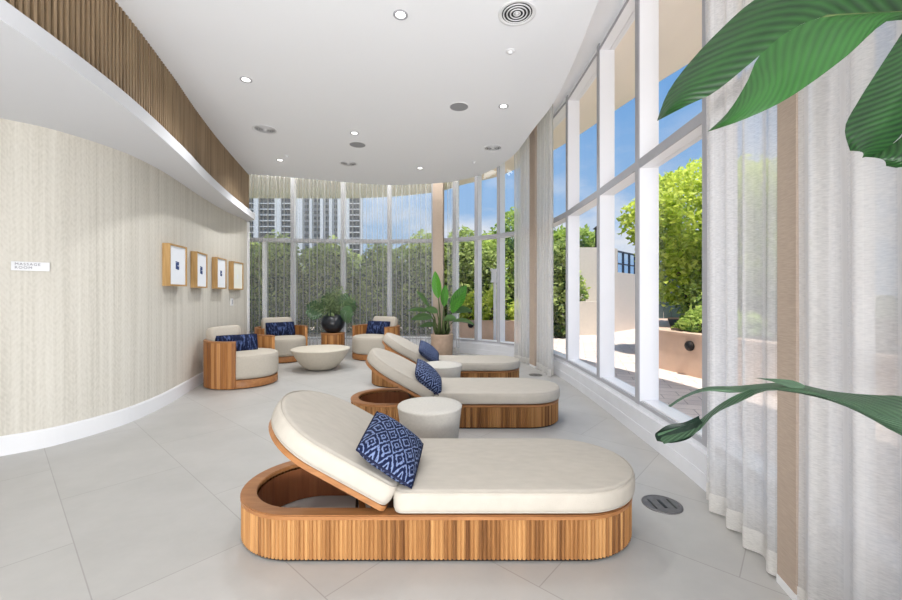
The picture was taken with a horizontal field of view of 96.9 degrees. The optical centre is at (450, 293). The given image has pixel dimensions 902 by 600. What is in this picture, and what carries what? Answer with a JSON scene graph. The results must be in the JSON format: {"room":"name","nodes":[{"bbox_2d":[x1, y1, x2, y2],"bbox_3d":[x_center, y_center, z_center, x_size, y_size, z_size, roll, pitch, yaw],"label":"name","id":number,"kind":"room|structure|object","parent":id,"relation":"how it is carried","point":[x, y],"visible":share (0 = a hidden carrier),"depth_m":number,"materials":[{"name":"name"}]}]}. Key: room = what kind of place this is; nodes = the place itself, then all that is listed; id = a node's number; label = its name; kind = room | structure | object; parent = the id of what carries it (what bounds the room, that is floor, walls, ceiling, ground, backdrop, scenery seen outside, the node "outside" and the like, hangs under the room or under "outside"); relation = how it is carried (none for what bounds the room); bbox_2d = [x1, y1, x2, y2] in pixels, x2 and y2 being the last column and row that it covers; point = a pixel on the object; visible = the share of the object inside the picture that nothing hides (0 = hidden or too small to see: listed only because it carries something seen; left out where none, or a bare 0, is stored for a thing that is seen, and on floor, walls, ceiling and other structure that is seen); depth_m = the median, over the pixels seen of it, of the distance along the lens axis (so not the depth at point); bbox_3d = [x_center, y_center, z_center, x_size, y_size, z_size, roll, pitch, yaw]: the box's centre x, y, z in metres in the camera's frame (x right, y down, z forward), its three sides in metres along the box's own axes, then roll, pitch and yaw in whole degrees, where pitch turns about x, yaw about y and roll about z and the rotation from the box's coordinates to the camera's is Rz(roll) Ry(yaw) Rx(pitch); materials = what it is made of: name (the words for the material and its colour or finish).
{"room":"spa","nodes":[
{"label":"spa","id":0,"kind":"room"},
{"bbox_2d":[0,118,248,435],"bbox_3d":[-4.255,-0.080,2.541,2.136,2.560,11.780,0,0,8],"label":"wall","id":1,"kind":"structure","parent":0,"point":[99,332],"depth_m":3.41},
{"bbox_2d":[11,261,49,270],"bbox_3d":[-3.234,-0.211,3.078,0.054,0.068,0.204,0,0,43],"label":"room sign","id":2,"kind":"object","parent":1,"relation":"attached to","point":[15,265],"visible":1,"depth_m":3.06,"materials":[{"name":"white paint"}]},
{"bbox_2d":[0,372,202,455],"bbox_3d":[-4.210,1.127,2.039,1.644,0.146,10.791,0,0,13],"label":"baseboard","id":3,"kind":"structure","parent":1,"relation":"attached to","point":[48,437],"depth_m":3.38,"materials":[{"name":"white paint"}]},
{"bbox_2d":[162,243,186,285],"bbox_3d":[-3.064,-0.315,4.444,0.073,0.455,0.400,0,0,-11],"label":"frame","id":4,"kind":"object","parent":1,"relation":"attached to","point":[174,257],"visible":1,"depth_m":4.38,"materials":[{"name":"brown wood"}]},
{"bbox_2d":[190,251,207,287],"bbox_3d":[-3.266,-0.307,5.191,0.073,0.455,0.400,0,0,-15],"label":"frame","id":5,"kind":"object","parent":1,"relation":"attached to","point":[198,261],"visible":1,"depth_m":5.09,"materials":[{"name":"brown wood"}]},
{"bbox_2d":[212,257,226,288],"bbox_3d":[-3.443,-0.306,5.946,0.073,0.455,0.400,0,0,-12],"label":"frame","id":6,"kind":"object","parent":1,"relation":"attached to","point":[219,265],"visible":1,"depth_m":5.88,"materials":[{"name":"brown wood"}]},
{"bbox_2d":[229,261,242,289],"bbox_3d":[-3.551,-0.300,6.614,0.073,0.455,0.400,0,0,-7],"label":"frame","id":7,"kind":"object","parent":1,"relation":"attached to","point":[235,268],"visible":1,"depth_m":6.53,"materials":[{"name":"brown wood"}]},
{"bbox_2d":[247,222,249,333],"bbox_3d":[-3.728,-0.051,7.241,0.145,2.503,0.042,0,0,0],"label":"trim","id":8,"kind":"structure","parent":1,"relation":"attached to","point":[248,223],"depth_m":7.22,"materials":[{"name":"white paint"}]},
{"bbox_2d":[0,0,254,221],"bbox_3d":[-4.000,-1.355,2.020,4.000,0.105,10.440,0,0,0],"label":"ceiling","id":9,"kind":"structure","parent":0,"point":[44,82],"depth_m":2.78,"materials":[{"name":"white paint"}]},
{"bbox_2d":[115,0,598,184],"bbox_3d":[-2.438,-2.435,2.237,7.124,0.690,10.875,0,0,0],"label":"ceiling","id":10,"kind":"structure","parent":0,"point":[321,72],"depth_m":3.83,"materials":[{"name":"white paint"}]},
{"bbox_2d":[240,77,251,82],"bbox_3d":[-1.997,-2.086,3.897,0.110,0.007,0.110,0,0,0],"label":"recessed light","id":11,"kind":"object","parent":10,"relation":"in","point":[243,79],"visible":1,"depth_m":3.90,"materials":[{"name":"grey"}]},
{"bbox_2d":[252,125,277,134],"bbox_3d":[-2.363,-2.084,5.082,0.300,0.010,0.300,0,0,0],"label":"ceiling vent","id":12,"kind":"object","parent":10,"relation":"in","point":[263,129],"visible":1,"depth_m":5.08,"materials":[{"name":"white metal"}]},
{"bbox_2d":[339,161,356,166],"bbox_3d":[-1.642,-2.084,6.406,0.280,0.010,0.280,0,0,0],"label":"ceiling vent","id":13,"kind":"object","parent":10,"relation":"in","point":[344,163],"visible":1,"depth_m":6.39,"materials":[{"name":"white metal"}]},
{"bbox_2d":[349,141,365,147],"bbox_3d":[-1.307,-2.086,5.592,0.230,0.007,0.230,0,0,0],"label":"ceiling speaker","id":14,"kind":"object","parent":10,"relation":"attached to","point":[355,144],"visible":1,"depth_m":5.58,"materials":[{"name":"white paint"}]},
{"bbox_2d":[393,9,407,19],"bbox_3d":[-0.378,-2.086,2.991,0.110,0.007,0.110,0,0,0],"label":"recessed light","id":15,"kind":"object","parent":10,"relation":"in","point":[399,14],"visible":1,"depth_m":2.99,"materials":[{"name":"grey"}]},
{"bbox_2d":[449,102,468,110],"bbox_3d":[0.089,-2.086,4.459,0.216,0.007,0.216,0,0,0],"label":"ceiling speaker","id":16,"kind":"object","parent":10,"relation":"attached to","point":[457,106],"visible":1,"depth_m":4.45,"materials":[{"name":"white paint"}]},
{"bbox_2d":[484,145,501,151],"bbox_3d":[0.601,-2.084,5.726,0.270,0.010,0.270,0,0,0],"label":"ceiling vent","id":17,"kind":"object","parent":10,"relation":"in","point":[490,148],"visible":1,"depth_m":5.72,"materials":[{"name":"white metal"}]},
{"bbox_2d":[506,48,514,54],"bbox_3d":[0.512,-2.087,3.440,0.080,0.045,0.080,0,0,0],"label":"cap","id":18,"kind":"object","parent":10,"relation":"attached to","point":[510,51],"visible":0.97,"depth_m":3.42,"materials":[{"name":"white paint"}]},
{"bbox_2d":[498,0,535,25],"bbox_3d":[0.491,-2.084,2.975,0.280,0.010,0.280,0,0,0],"label":"ceiling vent","id":19,"kind":"object","parent":10,"relation":"in","point":[514,12],"visible":1,"depth_m":2.97,"materials":[{"name":"white metal"}]},
{"bbox_2d":[0,351,791,599],"bbox_3d":[-1.927,1.260,2.661,7.546,0.120,12.122,0,0,0],"label":"floor","id":20,"kind":"structure","parent":0,"point":[148,507],"depth_m":2.02,"materials":[{"name":"tile"}]},
{"bbox_2d":[203,325,278,389],"bbox_3d":[-2.818,0.818,5.418,0.923,0.764,0.898,0,0,12],"label":"barrel armchair","id":21,"kind":"object","parent":20,"relation":"on","point":[224,367],"visible":0.8,"depth_m":5.07,"materials":[{"name":"brown wood"}]},
{"bbox_2d":[206,325,241,340],"bbox_3d":[-3.092,0.610,5.476,0.172,0.348,0.545,0,0,12],"label":"cushion","id":22,"kind":"object","parent":21,"relation":"on","point":[211,333],"depth_m":5.36,"materials":[{"name":"beige fabric"}]},
{"bbox_2d":[215,334,257,350],"bbox_3d":[-2.872,0.675,5.368,0.514,0.254,0.157,0,0,-40],"label":"throw pillow","id":23,"kind":"object","parent":21,"relation":"on","point":[244,342],"visible":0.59,"depth_m":5.36,"materials":[{"name":"blue fabric"}]},
{"bbox_2d":[236,348,278,379],"bbox_3d":[-2.770,0.921,5.407,0.825,0.329,0.797,0,0,12],"label":"seat cushion","id":24,"kind":"object","parent":21,"relation":"on","point":[261,363],"depth_m":5.16,"materials":[{"name":"beige fabric"}]},
{"bbox_2d":[254,317,307,362],"bbox_3d":[-3.082,0.818,7.291,0.898,0.764,0.923,0,0,-40],"label":"barrel armchair","id":25,"kind":"object","parent":20,"relation":"on","point":[283,343],"visible":0.38,"depth_m":7.04,"materials":[{"name":"beige fabric"}]},
{"bbox_2d":[261,317,291,334],"bbox_3d":[-3.262,0.610,7.505,0.545,0.348,0.172,0,0,-40],"label":"cushion","id":26,"kind":"object","parent":25,"relation":"on","point":[271,319],"depth_m":7.42,"materials":[{"name":"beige fabric"}]},
{"bbox_2d":[265,322,294,335],"bbox_3d":[-3.129,0.645,7.347,0.514,0.254,0.155,0,0,-41],"label":"throw pillow","id":27,"kind":"object","parent":25,"relation":"on","point":[273,328],"visible":0.91,"depth_m":7.29,"materials":[{"name":"blue fabric"}]},
{"bbox_2d":[275,335,305,356],"bbox_3d":[-3.051,0.921,7.253,0.797,0.329,0.825,0,0,-40],"label":"seat cushion","id":28,"kind":"object","parent":25,"relation":"on","point":[283,343],"depth_m":6.94,"materials":[{"name":"beige fabric"}]},
{"bbox_2d":[290,345,349,370],"bbox_3d":[-2.090,1.034,6.420,0.910,0.333,0.910,0,0,0],"label":"coffee table","id":29,"kind":"object","parent":20,"relation":"on","point":[310,357],"visible":1,"depth_m":6.14,"materials":[{"name":"beige paint"}]},
{"bbox_2d":[321,332,344,344],"bbox_3d":[-2.270,0.970,7.700,0.456,0.460,0.456,0,0,0],"label":"pedestal table","id":30,"kind":"object","parent":20,"relation":"on","point":[338,338],"visible":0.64,"depth_m":7.52,"materials":[{"name":"brown wood"}]},
{"bbox_2d":[306,284,357,332],"bbox_3d":[-2.259,0.272,7.639,0.942,0.933,0.697,0,0,0],"label":"arrangement","id":31,"kind":"object","parent":30,"relation":"on","point":[331,322],"visible":1,"depth_m":7.57,"materials":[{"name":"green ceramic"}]},
{"bbox_2d":[352,316,399,360],"bbox_3d":[-1.426,0.818,7.569,0.898,0.764,0.923,0,0,28],"label":"barrel armchair","id":32,"kind":"object","parent":20,"relation":"on","point":[362,343],"visible":0.49,"depth_m":7.25,"materials":[{"name":"beige fabric"}]},
{"bbox_2d":[352,334,384,354],"bbox_3d":[-1.449,0.921,7.526,0.797,0.329,0.825,0,0,28],"label":"seat cushion","id":33,"kind":"object","parent":32,"relation":"on","point":[362,344],"depth_m":7.17,"materials":[{"name":"beige fabric"}]},
{"bbox_2d":[366,321,389,333],"bbox_3d":[-1.391,0.645,7.634,0.513,0.254,0.155,0,0,23],"label":"throw pillow","id":34,"kind":"object","parent":32,"relation":"on","point":[373,327],"visible":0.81,"depth_m":7.58,"materials":[{"name":"blue fabric"}]},
{"bbox_2d":[373,316,397,326],"bbox_3d":[-1.294,0.610,7.817,0.545,0.348,0.172,0,0,28],"label":"cushion","id":35,"kind":"object","parent":32,"relation":"on","point":[393,320],"depth_m":7.73,"materials":[{"name":"beige fabric"}]},
{"bbox_2d":[397,397,461,437],"bbox_3d":[-0.155,1.005,2.930,0.471,0.390,0.471,0,0,0],"label":"side table","id":36,"kind":"object","parent":20,"relation":"on","point":[426,417],"visible":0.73,"depth_m":2.77,"materials":[{"name":"concrete"}]},
{"bbox_2d":[240,390,634,560],"bbox_3d":[-0.066,0.864,2.115,2.012,0.673,0.682,0,0,0],"label":"chaise lounge","id":37,"kind":"object","parent":20,"relation":"on","point":[469,499],"visible":0.84,"depth_m":1.79,"materials":[{"name":"brown wood"}]},
{"bbox_2d":[272,391,397,503],"bbox_3d":[-0.578,0.742,2.115,0.667,0.421,0.678,0,0,0],"label":"cushion","id":38,"kind":"object","parent":37,"relation":"on","point":[320,433],"depth_m":1.84,"materials":[{"name":"beige fabric"}]},
{"bbox_2d":[356,411,423,488],"bbox_3d":[-0.286,0.750,1.965,0.278,0.252,0.370,0,0,0],"label":"throw pillow","id":39,"kind":"object","parent":37,"relation":"on","point":[386,444],"visible":1,"depth_m":1.86,"materials":[{"name":"blue fabric"}]},
{"bbox_2d":[394,438,634,511],"bbox_3d":[0.339,0.923,2.115,1.201,0.122,0.682,0,0,0],"label":"seat cushion","id":40,"kind":"object","parent":37,"relation":"on","point":[453,474],"depth_m":1.90,"materials":[{"name":"beige fabric"}]},
{"bbox_2d":[433,183,443,332],"bbox_3d":[-0.255,-0.790,8.200,0.214,3.980,0.124,0,0,12],"label":"column","id":41,"kind":"structure","parent":20,"relation":"on","point":[438,188],"depth_m":8.14,"materials":[{"name":"beige paint"}]},
{"bbox_2d":[408,271,473,354],"bbox_3d":[-0.188,0.378,7.773,1.297,1.644,0.461,0,0,0],"label":"potted plant","id":42,"kind":"object","parent":20,"relation":"on","point":[442,341],"visible":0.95,"depth_m":7.70,"materials":[{"name":"green plant"}]},
{"bbox_2d":[427,361,461,377],"bbox_3d":[-0.110,1.005,4.620,0.471,0.390,0.471,0,0,0],"label":"side table","id":43,"kind":"object","parent":20,"relation":"on","point":[445,369],"visible":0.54,"depth_m":4.47,"materials":[{"name":"concrete"}]},
{"bbox_2d":[372,333,519,387],"bbox_3d":[-0.069,0.864,5.430,2.012,0.673,0.682,0,0,0],"label":"chaise lounge","id":44,"kind":"object","parent":20,"relation":"on","point":[473,366],"visible":0.59,"depth_m":5.13,"materials":[{"name":"beige fabric"}]},
{"bbox_2d":[383,333,428,362],"bbox_3d":[-0.581,0.742,5.430,0.667,0.421,0.678,0,0,0],"label":"cushion","id":45,"kind":"object","parent":44,"relation":"on","point":[399,345],"depth_m":5.14,"materials":[{"name":"beige fabric"}]},
{"bbox_2d":[419,340,438,361],"bbox_3d":[-0.284,0.754,5.170,0.257,0.287,0.383,0,0,0],"label":"throw pillow","id":46,"kind":"object","parent":44,"relation":"on","point":[426,350],"visible":0.91,"depth_m":5.05,"materials":[{"name":"blue fabric"}]},
{"bbox_2d":[439,355,519,370],"bbox_3d":[0.336,0.923,5.430,1.201,0.122,0.682,0,0,0],"label":"seat cushion","id":47,"kind":"object","parent":44,"relation":"on","point":[469,362],"depth_m":5.18,"materials":[{"name":"beige fabric"}]},
{"bbox_2d":[351,348,559,428],"bbox_3d":[0.041,0.864,3.885,2.012,0.673,0.682,0,0,0],"label":"chaise lounge","id":48,"kind":"object","parent":20,"relation":"on","point":[487,403],"visible":0.73,"depth_m":3.58,"materials":[{"name":"beige fabric"}]},
{"bbox_2d":[367,348,433,396],"bbox_3d":[-0.471,0.742,3.885,0.667,0.421,0.678,0,0,0],"label":"cushion","id":49,"kind":"object","parent":48,"relation":"on","point":[393,368],"depth_m":3.59,"materials":[{"name":"beige fabric"}]},
{"bbox_2d":[415,359,441,395],"bbox_3d":[-0.206,0.766,3.690,0.244,0.300,0.388,0,0,0],"label":"throw pillow","id":50,"kind":"object","parent":48,"relation":"on","point":[425,373],"visible":0.98,"depth_m":3.56,"materials":[{"name":"blue fabric"}]},
{"bbox_2d":[434,378,559,402],"bbox_3d":[0.446,0.923,3.885,1.201,0.122,0.682,0,0,0],"label":"seat cushion","id":51,"kind":"object","parent":48,"relation":"on","point":[464,390],"depth_m":3.64,"materials":[{"name":"beige fabric"}]},
{"bbox_2d":[529,125,536,367],"bbox_3d":[1.385,-0.790,6.600,0.104,3.980,0.244,0,0,-9],"label":"trim","id":52,"kind":"structure","parent":20,"relation":"on","point":[533,135],"depth_m":6.53,"materials":[{"name":"white paint"}]},
{"bbox_2d":[308,339,759,530],"bbox_3d":[0.601,1.077,3.606,4.900,0.245,12.993,0,0,-25],"label":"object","id":53,"kind":"structure","parent":20,"relation":"on","point":[689,456],"depth_m":3.65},
{"bbox_2d":[250,238,290,318],"bbox_3d":[-3.832,-0.912,8.371,1.016,3.745,0.173,0,0,-9],"label":"window","id":54,"kind":"structure","parent":53,"relation":"on","point":[264,241],"depth_m":8.30,"materials":[{"name":"white metal"}]},
{"bbox_2d":[291,178,340,338],"bbox_3d":[-2.833,-0.915,8.503,1.072,3.740,0.174,0,0,-6],"label":"window","id":55,"kind":"structure","parent":53,"relation":"on","point":[294,240],"depth_m":8.39,"materials":[{"name":"white metal"}]},
{"bbox_2d":[341,182,387,338],"bbox_3d":[-1.828,-0.915,8.579,1.018,3.740,0.175,0,0,-3],"label":"window","id":56,"kind":"structure","parent":53,"relation":"on","point":[344,241],"depth_m":8.49,"materials":[{"name":"white metal"}]},
{"bbox_2d":[387,185,431,338],"bbox_3d":[-0.860,-0.915,8.553,1.005,3.740,0.177,0,0,6],"label":"window","id":57,"kind":"structure","parent":53,"relation":"on","point":[391,241],"depth_m":8.51,"materials":[{"name":"white metal"}]},
{"bbox_2d":[432,183,452,332],"bbox_3d":[-0.151,-0.915,8.428,0.534,3.740,0.181,0,0,18],"label":"window","id":58,"kind":"structure","parent":53,"relation":"on","point":[446,240],"depth_m":8.42,"materials":[{"name":"white metal"}]},
{"bbox_2d":[453,180,474,340],"bbox_3d":[0.308,-0.915,8.229,0.550,3.740,0.177,0,0,28],"label":"window","id":59,"kind":"structure","parent":53,"relation":"on","point":[456,239],"depth_m":8.27,"materials":[{"name":"white metal"}]},
{"bbox_2d":[474,175,496,342],"bbox_3d":[0.745,-0.915,7.943,0.582,3.740,0.178,0,0,38],"label":"window","id":60,"kind":"structure","parent":53,"relation":"on","point":[479,237],"depth_m":8.04,"materials":[{"name":"white metal"}]},
{"bbox_2d":[497,163,513,344],"bbox_3d":[1.152,-0.915,7.555,0.178,3.740,0.628,0,0,-42],"label":"window","id":61,"kind":"structure","parent":53,"relation":"on","point":[501,235],"depth_m":7.71,"materials":[{"name":"white metal"}]},
{"bbox_2d":[553,98,565,360],"bbox_3d":[1.654,-0.915,6.181,0.179,3.740,1.128,0,0,-6],"label":"window","id":62,"kind":"structure","parent":53,"relation":"on","point":[559,114],"depth_m":6.02,"materials":[{"name":"white metal"}]},
{"bbox_2d":[566,49,596,378],"bbox_3d":[1.710,-0.915,5.059,0.180,3.740,1.200,0,0,0],"label":"window","id":63,"kind":"structure","parent":53,"relation":"on","point":[575,208],"depth_m":5.59,"materials":[{"name":"white metal"}]},
{"bbox_2d":[597,0,634,400],"bbox_3d":[1.717,-0.915,3.992,0.186,3.740,1.006,0,0,0],"label":"window","id":64,"kind":"structure","parent":53,"relation":"on","point":[608,185],"depth_m":4.43,"materials":[{"name":"white metal"}]},
{"bbox_2d":[635,0,701,442],"bbox_3d":[1.695,-0.915,3.012,0.173,3.740,1.025,0,0,2],"label":"window","id":65,"kind":"structure","parent":53,"relation":"on","point":[650,155],"depth_m":3.46,"materials":[{"name":"white metal"}]},
{"bbox_2d":[702,0,735,446],"bbox_3d":[1.627,-0.915,2.069,0.176,3.740,0.945,0,0,7],"label":"window","id":66,"kind":"structure","parent":53,"relation":"on","point":[704,137],"depth_m":2.51,"materials":[{"name":"white metal"}]},
{"bbox_2d":[641,494,682,514],"bbox_3d":[1.197,1.197,2.274,0.211,0.006,0.216,0,0,0],"label":"floor outlet cover","id":67,"kind":"object","parent":20,"relation":"on","point":[657,503],"visible":1,"depth_m":2.27,"materials":[{"name":"metal"}]},
{"bbox_2d":[655,0,901,443],"bbox_3d":[0.754,0.175,0.667,0.673,2.050,0.780,0,0,18],"label":"potted plant","id":68,"kind":"object","parent":20,"relation":"on","point":[793,54],"visible":1,"depth_m":0.94,"materials":[{"name":"green plant"}]},
{"bbox_2d":[776,92,798,599],"bbox_3d":[1.365,-0.790,1.605,0.039,3.980,0.124,0,0,11],"label":"column","id":69,"kind":"structure","parent":20,"relation":"on","point":[787,110],"depth_m":1.59,"materials":[{"name":"beige paint"}]},
{"bbox_2d":[553,0,634,125],"bbox_3d":[-2.067,-2.940,2.671,7.866,0.320,12.142,0,0,0],"label":"ceiling","id":70,"kind":"structure","parent":0,"point":[605,11],"depth_m":4.39,"materials":[{"name":"white paint"}]},
{"bbox_2d":[514,136,528,363],"bbox_3d":[1.242,-0.793,7.029,0.109,3.963,0.475,0,0,-24],"label":"sheer curtain","id":71,"kind":"object","parent":70,"relation":"hanging from","point":[521,157],"visible":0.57,"depth_m":7.00,"materials":[{"name":"fabric"}]},
{"bbox_2d":[536,104,553,375],"bbox_3d":[1.429,-0.793,6.107,0.114,3.963,0.682,0,0,-3],"label":"sheer curtain","id":72,"kind":"object","parent":70,"relation":"hanging from","point":[545,168],"visible":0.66,"depth_m":5.97,"materials":[{"name":"fabric"}]},
{"bbox_2d":[705,0,776,575],"bbox_3d":[1.418,-0.793,1.971,0.070,3.963,0.695,0,0,7],"label":"sheer curtain","id":73,"kind":"object","parent":70,"relation":"hanging from","point":[741,155],"visible":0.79,"depth_m":1.98,"materials":[{"name":"fabric"}]},
{"bbox_2d":[797,20,901,599],"bbox_3d":[1.190,-0.793,0.946,0.089,3.963,1.108,0,0,8],"label":"sheer curtain","id":74,"kind":"object","parent":70,"relation":"hanging from","point":[850,516],"visible":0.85,"depth_m":1.26,"materials":[{"name":"fabric"}]},
{"label":"outside","id":75,"kind":"structure","parent":0,"visible":0},
{"bbox_3d":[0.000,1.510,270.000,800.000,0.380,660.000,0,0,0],"label":"ground","id":76,"kind":"structure","parent":75,"visible":0},
{"bbox_2d":[250,236,269,331],"bbox_3d":[-6.936,-0.325,12.614,2.742,3.655,1.971,0,0,0],"label":"tree","id":77,"kind":"object","parent":76,"relation":"on","point":[252,244],"visible":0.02,"depth_m":12.55,"materials":[{"name":"green plant"}]},
{"bbox_2d":[250,229,307,328],"bbox_3d":[-5.309,-0.240,12.264,1.869,3.466,2.600,0,0,-7],"label":"tree","id":78,"kind":"object","parent":76,"relation":"on","point":[278,255],"visible":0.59,"depth_m":11.56,"materials":[{"name":"green plant"}]},
{"bbox_2d":[249,198,362,273],"bbox_3d":[-77.644,-58.800,205.700,65.088,120.000,4.600,0,0,0],"label":"apartment tower","id":79,"kind":"structure","parent":76,"relation":"on","point":[316,218],"depth_m":204.39,"materials":[{"name":"grey concrete"}]},
{"bbox_2d":[290,235,364,333],"bbox_3d":[-3.715,-0.184,12.596,2.505,3.340,1.801,0,0,-15],"label":"tree","id":80,"kind":"object","parent":76,"relation":"on","point":[327,260],"visible":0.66,"depth_m":12.19,"materials":[{"name":"green plant"}]},
{"bbox_2d":[352,244,407,326],"bbox_3d":[-2.201,-0.101,12.333,1.699,3.151,2.363,0,0,-22],"label":"tree","id":81,"kind":"object","parent":76,"relation":"on","point":[373,288],"visible":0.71,"depth_m":11.74,"materials":[{"name":"green plant"}]},
{"bbox_2d":[268,262,513,326],"bbox_3d":[-3.579,0.119,14.894,14.878,3.101,1.401,0,0,0],"label":"clipped hedge","id":82,"kind":"object","parent":76,"relation":"on","point":[360,262],"visible":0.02,"depth_m":14.78,"materials":[{"name":"green plant"}]},
{"bbox_2d":[384,229,459,334],"bbox_3d":[-0.837,-0.269,12.395,2.647,3.529,1.903,0,0,-30],"label":"tree","id":83,"kind":"object","parent":76,"relation":"on","point":[417,258],"visible":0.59,"depth_m":11.88,"materials":[{"name":"green plant"}]},
{"bbox_2d":[444,225,496,325],"bbox_3d":[0.461,-0.352,12.862,2.005,3.718,2.789,0,0,-37],"label":"tree","id":84,"kind":"object","parent":76,"relation":"on","point":[465,248],"visible":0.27,"depth_m":12.15,"materials":[{"name":"green plant"}]},
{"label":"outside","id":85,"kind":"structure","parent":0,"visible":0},
{"bbox_2d":[249,0,701,197],"bbox_3d":[-0.943,-3.025,5.566,8.340,0.450,19.858,0,0,-41],"label":"overhang","id":86,"kind":"object","parent":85,"point":[680,21],"visible":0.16,"depth_m":5.50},
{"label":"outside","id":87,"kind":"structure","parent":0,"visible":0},
{"bbox_2d":[250,327,759,451],"bbox_3d":[1.000,1.260,3.750,26.000,0.080,23.500,0,0,0],"label":"paving","id":88,"kind":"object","parent":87,"point":[672,385],"depth_m":6.30,"materials":[{"name":"white concrete"}]},
{"bbox_2d":[459,320,473,337],"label":"planter","id":89,"kind":"object","parent":88,"relation":"on","point":[465,331],"depth_m":10.12,"materials":[{"name":"pink paint"}]},
{"bbox_2d":[459,290,473,319],"bbox_3d":[0.459,0.336,10.349,0.722,0.967,0.740,0,0,0],"label":"shrub","id":90,"kind":"object","parent":89,"relation":"in","point":[469,302],"visible":0.48,"depth_m":10.25,"materials":[{"name":"green plant"}]},
{"bbox_2d":[463,239,510,319],"bbox_3d":[1.084,-0.275,12.606,1.642,3.183,1.446,0,0,22],"label":"tree","id":91,"kind":"object","parent":88,"relation":"on","point":[486,241],"visible":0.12,"depth_m":12.27,"materials":[{"name":"green plant"}]},
{"bbox_2d":[482,320,496,339],"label":"planter","id":92,"kind":"object","parent":88,"relation":"on","point":[487,325],"depth_m":10.08,"materials":[{"name":"pink paint"}]},
{"bbox_2d":[482,285,508,319],"bbox_3d":[1.048,0.288,10.280,0.877,1.101,0.735,0,0,0],"label":"shrub","id":93,"kind":"object","parent":92,"relation":"in","point":[488,296],"visible":0.44,"depth_m":10.22,"materials":[{"name":"green plant"}]},
{"bbox_2d":[490,269,496,339],"bbox_3d":[1.055,0.305,9.750,0.190,1.830,0.180,0,0,0],"label":"lamp post","id":94,"kind":"object","parent":88,"relation":"on","point":[493,271],"visible":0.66,"depth_m":9.72,"materials":[{"name":"white metal"}]},
{"bbox_2d":[482,207,513,319],"bbox_3d":[1.896,-0.859,13.596,2.692,4.221,1.856,0,0,-3],"label":"tree","id":95,"kind":"object","parent":88,"relation":"on","point":[509,243],"visible":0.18,"depth_m":13.15,"materials":[{"name":"green plant"}]},
{"bbox_2d":[505,320,513,341],"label":"planter","id":96,"kind":"object","parent":88,"relation":"on","point":[509,324],"depth_m":10.03,"materials":[{"name":"pink paint"}]},
{"bbox_2d":[507,301,513,319],"bbox_3d":[1.725,0.424,10.190,0.659,0.808,0.700,0,0,0],"label":"shrub","id":97,"kind":"object","parent":96,"relation":"in","point":[510,310],"visible":0.12,"depth_m":10.17,"materials":[{"name":"green plant"}]},
{"bbox_2d":[553,237,565,337],"bbox_3d":[3.072,-0.153,11.195,1.075,2.857,1.042,0,0,25],"label":"tree","id":98,"kind":"object","parent":88,"relation":"on","point":[559,249],"visible":0.58,"depth_m":10.97,"materials":[{"name":"green plant"}]},
{"bbox_2d":[553,224,594,246],"bbox_3d":[4.337,-0.653,14.588,2.359,3.764,1.624,0,0,0],"label":"tree","id":99,"kind":"object","parent":88,"relation":"on","point":[584,232],"visible":0.27,"depth_m":14.28,"materials":[{"name":"green plant"}]},
{"bbox_2d":[553,247,634,334],"bbox_3d":[4.702,-0.120,12.873,4.780,2.680,1.646,0,0,-22],"label":"wall","id":100,"kind":"structure","parent":88,"relation":"on","point":[624,282],"depth_m":12.54,"materials":[{"name":"beige paint"}]},
{"bbox_2d":[580,271,590,300],"bbox_3d":[3.844,-0.184,12.228,0.815,1.227,0.612,0,0,0],"label":"shrub","id":101,"kind":"object","parent":100,"relation":"on","point":[583,291],"visible":0.2,"depth_m":12.11,"materials":[{"name":"green plant"}]},
{"bbox_2d":[618,251,634,273],"bbox_3d":[6.000,-1.062,13.700,0.085,0.725,1.854,0,0,43],"label":"glass railing","id":102,"kind":"object","parent":100,"relation":"on","point":[622,252],"visible":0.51,"depth_m":13.75,"materials":[{"name":"blue glass"}]},
{"bbox_2d":[659,313,755,378],"bbox_3d":[7.258,0.905,8.726,6.348,0.630,12.028,0,0,16],"label":"planter","id":103,"kind":"object","parent":88,"relation":"on","point":[673,356],"visible":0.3,"depth_m":6.19,"materials":[{"name":"pink paint"}]},
{"bbox_2d":[659,276,698,317],"bbox_3d":[7.321,0.050,9.824,4.512,1.150,0.074,0,0,15],"label":"fence","id":104,"kind":"object","parent":103,"relation":"on","point":[672,313],"visible":0.02,"depth_m":10.27,"materials":[{"name":"grey"}]},
{"bbox_2d":[665,270,701,320],"bbox_3d":[5.078,-0.157,7.381,2.107,1.833,1.245,0,0,22],"label":"shrub","id":105,"kind":"object","parent":103,"relation":"in","point":[680,291],"visible":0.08,"depth_m":7.36,"materials":[{"name":"green plant"}]},
{"bbox_2d":[671,304,701,332],"bbox_3d":[3.956,0.436,6.359,0.861,0.555,0.818,0,0,0],"label":"ground cover","id":106,"kind":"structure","parent":103,"relation":"in","point":[694,325],"depth_m":6.35,"materials":[{"name":"green plant"}]},
{"bbox_2d":[616,157,758,311],"bbox_3d":[4.954,-0.988,7.558,2.763,3.315,2.768,0,0,-20],"label":"tree","id":107,"kind":"object","parent":103,"relation":"on","point":[680,244],"visible":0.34,"depth_m":7.34,"materials":[{"name":"green plant"}]},
{"bbox_2d":[684,341,694,350],"bbox_3d":[3.523,0.770,5.932,0.066,0.150,0.150,0,0,-13],"label":"wall light","id":108,"kind":"object","parent":103,"relation":"attached to","point":[689,345],"visible":1,"depth_m":5.90,"materials":[{"name":"black metal"}]},
{"bbox_3d":[-4.082,-1.804,1.929,3.835,0.792,10.262,0,0,0],"label":"wall","id":109,"kind":"structure","parent":0,"visible":0},
{"bbox_2d":[5,0,248,208],"bbox_3d":[-2.552,-1.754,1.946,0.623,0.692,10.341,0,0,-8],"label":"wood wall paneling","id":110,"kind":"structure","parent":109,"relation":"attached to","point":[102,34],"depth_m":3.08,"materials":[{"name":"brown wood"}]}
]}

